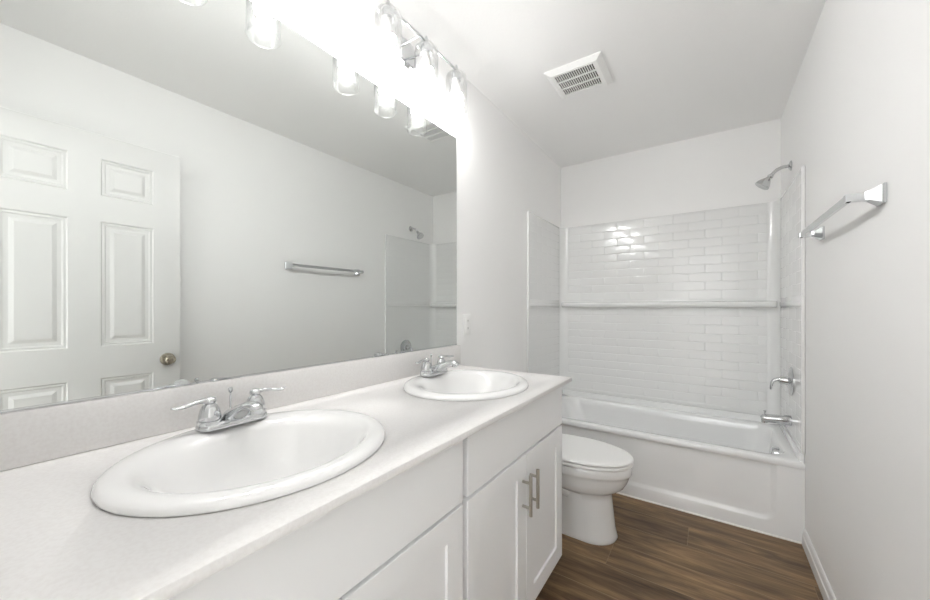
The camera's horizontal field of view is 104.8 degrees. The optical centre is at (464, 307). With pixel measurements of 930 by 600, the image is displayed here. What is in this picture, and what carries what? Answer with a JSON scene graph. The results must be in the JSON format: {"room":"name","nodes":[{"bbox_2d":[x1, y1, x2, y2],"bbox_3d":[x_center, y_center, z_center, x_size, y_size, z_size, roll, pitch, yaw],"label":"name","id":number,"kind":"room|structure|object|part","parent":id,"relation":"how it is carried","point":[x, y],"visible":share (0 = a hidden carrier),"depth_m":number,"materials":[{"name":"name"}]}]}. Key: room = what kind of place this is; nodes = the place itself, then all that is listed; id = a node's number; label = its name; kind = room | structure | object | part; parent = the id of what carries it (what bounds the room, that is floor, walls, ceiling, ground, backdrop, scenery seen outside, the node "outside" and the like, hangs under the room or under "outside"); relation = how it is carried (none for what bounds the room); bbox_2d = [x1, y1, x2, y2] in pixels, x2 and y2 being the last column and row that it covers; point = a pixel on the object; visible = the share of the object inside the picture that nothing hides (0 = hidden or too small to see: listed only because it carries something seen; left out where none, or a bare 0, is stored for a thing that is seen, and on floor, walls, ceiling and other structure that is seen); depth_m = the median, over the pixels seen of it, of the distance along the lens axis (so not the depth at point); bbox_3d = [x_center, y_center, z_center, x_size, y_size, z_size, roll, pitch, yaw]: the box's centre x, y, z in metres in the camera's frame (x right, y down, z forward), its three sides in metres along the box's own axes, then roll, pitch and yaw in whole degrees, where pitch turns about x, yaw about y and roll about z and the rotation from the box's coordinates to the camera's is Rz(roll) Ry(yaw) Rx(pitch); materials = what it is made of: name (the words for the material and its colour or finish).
{"room":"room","nodes":[
{"label":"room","id":0,"kind":"room"},
{"bbox_2d":[6,0,560,412],"bbox_3d":[-0.064,-0.038,1.962,0.110,2.448,3.388,0,0,34],"label":"wall","id":1,"kind":"structure","parent":0,"point":[503,175],"depth_m":2.07,"materials":[{"name":"white paint"}]},
{"bbox_2d":[0,0,456,412],"bbox_3d":[-0.474,-0.346,1.256,0.008,1.090,1.534,0,0,34],"label":"wall mirror","id":2,"kind":"object","parent":1,"relation":"attached to","point":[192,192],"visible":1,"depth_m":0.93,"materials":[{"name":"grey mirror"}]},
{"bbox_2d":[0,345,460,471],"bbox_3d":[-0.465,0.253,1.260,0.019,0.106,1.553,0,0,34],"label":"backsplash","id":3,"kind":"structure","parent":1,"relation":"attached to","point":[35,435],"depth_m":0.85,"materials":[{"name":"stone"}]},
{"bbox_2d":[380,0,462,103],"bbox_3d":[-0.190,-1.031,1.520,0.180,0.276,0.538,0,0,34],"label":"vanity light","id":4,"kind":"object","parent":1,"relation":"attached to","point":[405,54],"visible":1,"depth_m":1.49,"materials":[{"name":"white glass"}]},
{"bbox_3d":[-0.281,-1.028,1.321,0.058,0.068,0.058,0,0,34],"label":"bulb","id":5,"kind":"part","parent":4,"relation":"part of","materials":[{"name":"white glass"}]},
{"bbox_3d":[-0.281,-0.975,1.321,0.057,0.037,0.057,0,0,34],"label":"bulb","id":6,"kind":"part","parent":4,"relation":"part of","materials":[{"name":"white glass"}]},
{"bbox_2d":[382,0,394,22],"bbox_3d":[-0.281,-1.099,1.321,0.047,0.074,0.047,0,0,34],"label":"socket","id":7,"kind":"object","parent":4,"relation":"attached to","point":[388,13],"depth_m":1.31,"materials":[{"name":"silver metal"}]},
{"bbox_3d":[-0.255,-1.107,1.564,0.023,0.124,0.124,0,0,34],"label":"plate","id":8,"kind":"part","parent":4,"relation":"part of","materials":[{"name":"silver metal"}]},
{"bbox_3d":[-0.227,-1.112,1.495,0.108,0.010,0.010,0,0,34],"label":"arm","id":9,"kind":"part","parent":4,"relation":"part of","materials":[{"name":"silver metal"}]},
{"bbox_3d":[-0.159,-1.028,1.499,0.058,0.068,0.058,0,0,34],"label":"bulb","id":10,"kind":"part","parent":4,"relation":"part of","materials":[{"name":"white glass"}]},
{"bbox_3d":[-0.159,-0.975,1.499,0.057,0.037,0.057,0,0,34],"label":"bulb","id":11,"kind":"part","parent":4,"relation":"part of","materials":[{"name":"white glass"}]},
{"bbox_2d":[421,36,431,55],"bbox_3d":[-0.159,-1.099,1.499,0.047,0.074,0.047,0,0,34],"label":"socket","id":12,"kind":"object","parent":4,"relation":"attached to","point":[426,48],"depth_m":1.48,"materials":[{"name":"silver metal"}]},
{"bbox_2d":[451,65,460,82],"bbox_3d":[-0.037,-1.099,1.677,0.047,0.074,0.047,0,0,34],"label":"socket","id":13,"kind":"object","parent":4,"relation":"attached to","point":[456,75],"depth_m":1.66,"materials":[{"name":"silver metal"}]},
{"bbox_3d":[-0.037,-0.975,1.677,0.057,0.037,0.057,0,0,34],"label":"bulb","id":14,"kind":"part","parent":4,"relation":"part of","materials":[{"name":"white glass"}]},
{"bbox_3d":[-0.037,-1.028,1.677,0.058,0.068,0.058,0,0,34],"label":"bulb","id":15,"kind":"part","parent":4,"relation":"part of","materials":[{"name":"white glass"}]},
{"bbox_2d":[463,314,470,334],"bbox_3d":[0.017,0.096,1.975,0.008,0.116,0.070,0,0,34],"label":"wall outlet","id":16,"kind":"object","parent":1,"relation":"attached to","point":[466,317],"visible":1,"depth_m":1.97,"materials":[{"name":"white plastic"}]},
{"bbox_2d":[384,0,825,167],"bbox_3d":[0.602,-1.292,1.507,1.723,0.060,3.388,0,0,34],"label":"ceiling","id":17,"kind":"structure","parent":0,"point":[679,70],"depth_m":1.80,"materials":[{"name":"white paint"}]},
{"bbox_2d":[544,51,612,98],"bbox_3d":[0.631,-1.250,1.964,0.292,0.022,0.288,0,0,34],"label":"ceiling vent","id":18,"kind":"object","parent":17,"relation":"in","point":[591,72],"visible":1,"depth_m":1.93,"materials":[{"name":"white plastic"}]},
{"bbox_2d":[561,118,780,227],"bbox_3d":[1.526,-0.038,2.861,1.503,2.448,0.110,0,0,34],"label":"wall","id":19,"kind":"structure","parent":0,"point":[722,169],"depth_m":2.73,"materials":[{"name":"white paint"}]},
{"bbox_2d":[536,493,822,599],"bbox_3d":[0.602,1.216,1.507,1.723,0.060,3.388,0,0,34],"label":"floor","id":20,"kind":"structure","parent":0,"point":[659,552],"depth_m":1.65,"materials":[{"name":"brown wood"}]},
{"bbox_2d":[167,440,462,599],"bbox_3d":[-0.434,0.755,0.783,0.603,0.862,0.754,0,0,34],"label":"vanity cabinet","id":21,"kind":"object","parent":20,"relation":"on","point":[401,538],"visible":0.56,"depth_m":0.69,"materials":[{"name":"white paint"}]},
{"bbox_2d":[0,345,571,599],"bbox_3d":[-0.220,0.262,1.094,0.611,0.124,1.554,0,0,34],"label":"countertop","id":22,"kind":"structure","parent":21,"relation":"on","point":[56,543],"depth_m":0.67,"materials":[{"name":"stone"}]},
{"bbox_2d":[170,387,286,431],"bbox_3d":[-0.566,0.244,0.886,0.191,0.086,0.182,0,0,-12],"label":"faucet","id":23,"kind":"object","parent":22,"relation":"on","point":[210,418],"visible":1,"depth_m":0.84,"materials":[{"name":"silver metal"}]},
{"bbox_3d":[-0.618,0.244,0.827,0.051,0.066,0.103,0,0,34],"label":"handle","id":24,"kind":"part","parent":23,"relation":"part of","materials":[{"name":"silver metal"}]},
{"bbox_3d":[-0.588,0.238,0.901,0.012,0.074,0.011,0,0,34],"label":"lift rod","id":25,"kind":"part","parent":23,"relation":"part of","materials":[{"name":"silver metal"}]},
{"bbox_3d":[-0.574,0.279,0.891,0.055,0.016,0.159,0,0,34],"label":"plate","id":26,"kind":"part","parent":23,"relation":"part of","materials":[{"name":"silver metal"}]},
{"bbox_3d":[-0.527,0.252,0.859,0.143,0.066,0.052,0,0,34],"label":"spout","id":27,"kind":"part","parent":23,"relation":"part of","materials":[{"name":"silver metal"}]},
{"bbox_3d":[-0.531,0.244,0.955,0.051,0.066,0.103,0,0,34],"label":"handle","id":28,"kind":"part","parent":23,"relation":"part of","materials":[{"name":"silver metal"}]},
{"bbox_2d":[91,409,384,516],"bbox_3d":[-0.428,0.377,0.774,0.472,0.179,0.528,0,0,34],"label":"sink","id":29,"kind":"object","parent":22,"relation":"in","point":[279,454],"visible":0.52,"depth_m":0.78,"materials":[{"name":"white ceramic"}]},
{"bbox_2d":[415,354,458,376],"bbox_3d":[-0.122,0.244,1.536,0.191,0.086,0.182,0,0,-12],"label":"faucet","id":30,"kind":"object","parent":22,"relation":"on","point":[427,370],"visible":1,"depth_m":1.49,"materials":[{"name":"silver metal"}]},
{"bbox_3d":[-0.173,0.244,1.478,0.051,0.066,0.103,0,0,34],"label":"handle","id":31,"kind":"part","parent":30,"relation":"part of","materials":[{"name":"silver metal"}]},
{"bbox_3d":[-0.130,0.279,1.542,0.055,0.016,0.159,0,0,34],"label":"plate","id":32,"kind":"part","parent":30,"relation":"part of","materials":[{"name":"silver metal"}]},
{"bbox_3d":[-0.083,0.252,1.510,0.143,0.066,0.052,0,0,34],"label":"spout","id":33,"kind":"part","parent":30,"relation":"part of","materials":[{"name":"silver metal"}]},
{"bbox_3d":[-0.086,0.244,1.606,0.051,0.066,0.103,0,0,34],"label":"handle","id":34,"kind":"part","parent":30,"relation":"part of","materials":[{"name":"silver metal"}]},
{"bbox_2d":[403,370,528,400],"bbox_3d":[0.011,0.377,1.416,0.472,0.179,0.528,0,0,34],"label":"sink","id":35,"kind":"object","parent":22,"relation":"in","point":[453,385],"visible":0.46,"depth_m":1.50,"materials":[{"name":"white ceramic"}]},
{"bbox_3d":[-0.116,0.807,0.796,0.019,0.573,0.372,0,0,34],"label":"cabinet door","id":36,"kind":"part","parent":21,"relation":"part of","materials":[{"name":"white paint"}]},
{"bbox_2d":[460,387,561,599],"bbox_3d":[0.000,0.755,1.419,0.603,0.862,0.754,0,0,34],"label":"vanity cabinet","id":37,"kind":"object","parent":20,"relation":"on","point":[512,501],"visible":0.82,"depth_m":1.19,"materials":[{"name":"white paint"}]},
{"bbox_3d":[0.107,0.807,1.122,0.019,0.573,0.372,0,0,34],"label":"cabinet door","id":38,"kind":"part","parent":37,"relation":"part of","materials":[{"name":"white paint"}]},
{"bbox_3d":[0.213,0.420,1.277,0.020,0.184,0.748,0,0,34],"label":"drawer","id":39,"kind":"part","parent":37,"relation":"part of","materials":[{"name":"white paint"}]},
{"bbox_3d":[0.218,0.649,1.236,0.036,0.138,0.012,0,0,34],"label":"handle","id":40,"kind":"part","parent":37,"relation":"part of","materials":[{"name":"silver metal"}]},
{"bbox_3d":[0.253,0.649,1.287,0.036,0.138,0.012,0,0,34],"label":"handle","id":41,"kind":"part","parent":37,"relation":"part of","materials":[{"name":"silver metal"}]},
{"bbox_3d":[0.319,0.807,1.432,0.019,0.573,0.372,0,0,34],"label":"cabinet door","id":42,"kind":"part","parent":37,"relation":"part of","materials":[{"name":"white paint"}]},
{"bbox_2d":[562,434,633,545],"bbox_3d":[0.520,0.825,2.004,0.783,0.723,0.420,0,0,34],"label":"toilet","id":43,"kind":"object","parent":20,"relation":"on","point":[593,470],"visible":0.37,"depth_m":1.80,"materials":[{"name":"white ceramic"}]},
{"bbox_3d":[0.617,0.789,1.938,0.543,0.021,0.355,0,0,34],"label":"seat","id":44,"kind":"part","parent":43,"relation":"part of","materials":[{"name":"white plastic"}]},
{"bbox_3d":[0.614,0.767,1.940,0.555,0.023,0.359,0,0,34],"label":"lid","id":45,"kind":"part","parent":43,"relation":"part of","materials":[{"name":"white plastic"}]},
{"bbox_2d":[560,390,804,543],"bbox_3d":[1.286,0.961,2.509,1.501,0.450,0.740,0,0,34],"label":"bathtub","id":46,"kind":"object","parent":20,"relation":"on","point":[737,468],"visible":0.72,"depth_m":2.13,"materials":[{"name":"white ceramic"}]},
{"bbox_2d":[527,165,804,453],"bbox_3d":[1.287,0.013,2.510,1.501,1.442,0.738,0,0,34],"label":"tub surround","id":47,"kind":"object","parent":46,"relation":"on","point":[706,308],"visible":0.92,"depth_m":2.67,"materials":[{"name":"white tile"}]},
{"bbox_3d":[0.667,0.013,2.919,0.017,1.442,0.714,0,0,34],"label":"panel","id":48,"kind":"part","parent":47,"relation":"part of","materials":[{"name":"white plastic"}]},
{"bbox_3d":[1.488,0.014,2.804,1.501,1.440,0.025,0,0,34],"label":"panel","id":49,"kind":"part","parent":47,"relation":"part of","materials":[{"name":"white tile"}]},
{"bbox_2d":[561,301,776,306],"bbox_3d":[1.462,-0.021,2.767,1.451,0.044,0.069,0,0,34],"label":"shelf","id":50,"kind":"object","parent":47,"relation":"attached to","point":[563,303],"depth_m":2.69,"materials":[{"name":"white plastic"}]},
{"bbox_2d":[760,410,791,425],"bbox_3d":[1.789,0.635,2.060,0.136,0.071,0.058,0,0,34],"label":"tub spout","id":51,"kind":"object","parent":47,"relation":"attached to","point":[765,418],"visible":1,"depth_m":2.04,"materials":[{"name":"silver metal"}]},
{"bbox_2d":[770,367,793,394],"bbox_3d":[1.807,0.416,2.048,0.093,0.160,0.160,0,0,34],"label":"shower valve","id":52,"kind":"object","parent":47,"relation":"attached to","point":[788,380],"visible":1,"depth_m":2.02,"materials":[{"name":"silver metal"}]},
{"bbox_3d":[1.801,0.433,2.052,0.079,0.082,0.048,0,0,34],"label":"handle","id":53,"kind":"part","parent":52,"relation":"part of","materials":[{"name":"silver metal"}]},
{"bbox_3d":[1.893,0.013,2.082,0.017,1.442,0.714,0,0,34],"label":"panel","id":54,"kind":"part","parent":47,"relation":"part of","materials":[{"name":"white plastic"}]},
{"bbox_3d":[1.787,0.841,2.061,0.053,0.076,0.076,0,0,34],"label":"overflow plate","id":55,"kind":"part","parent":46,"relation":"part of","materials":[{"name":"silver metal"}]},
{"bbox_2d":[617,492,800,543],"bbox_3d":[1.076,1.184,2.214,1.485,0.012,0.013,0,0,34],"label":"trim","id":56,"kind":"structure","parent":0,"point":[769,534],"depth_m":1.99,"materials":[{"name":"white wood"}]},
{"bbox_2d":[781,0,929,599],"bbox_3d":[1.268,-0.038,1.052,0.110,2.448,3.388,0,0,34],"label":"wall","id":57,"kind":"structure","parent":0,"point":[856,114],"depth_m":1.09,"materials":[{"name":"white paint"}]},
{"bbox_2d":[755,160,791,189],"bbox_3d":[1.839,-0.780,2.135,0.166,0.150,0.079,0,0,34],"label":"showerhead","id":58,"kind":"object","parent":57,"relation":"attached to","point":[764,183],"visible":1,"depth_m":2.13,"materials":[{"name":"silver metal"}]},
{"bbox_3d":[1.866,-0.808,2.116,0.095,0.055,0.019,0,0,34],"label":"shower arm","id":59,"kind":"part","parent":58,"relation":"part of","materials":[{"name":"silver metal"}]},
{"bbox_2d":[802,529,836,599],"bbox_3d":[1.012,1.145,0.788,0.014,0.083,2.410,0,0,34],"label":"baseboard","id":60,"kind":"structure","parent":57,"relation":"attached to","point":[827,593],"depth_m":1.55,"materials":[{"name":"white paint"}]},
{"bbox_2d":[798,182,886,240],"bbox_3d":[1.303,-0.311,1.270,0.076,0.053,0.685,0,0,34],"label":"towel bar","id":61,"kind":"object","parent":57,"relation":"attached to","point":[877,196],"visible":1,"depth_m":1.04,"materials":[{"name":"silver metal"}]}
]}

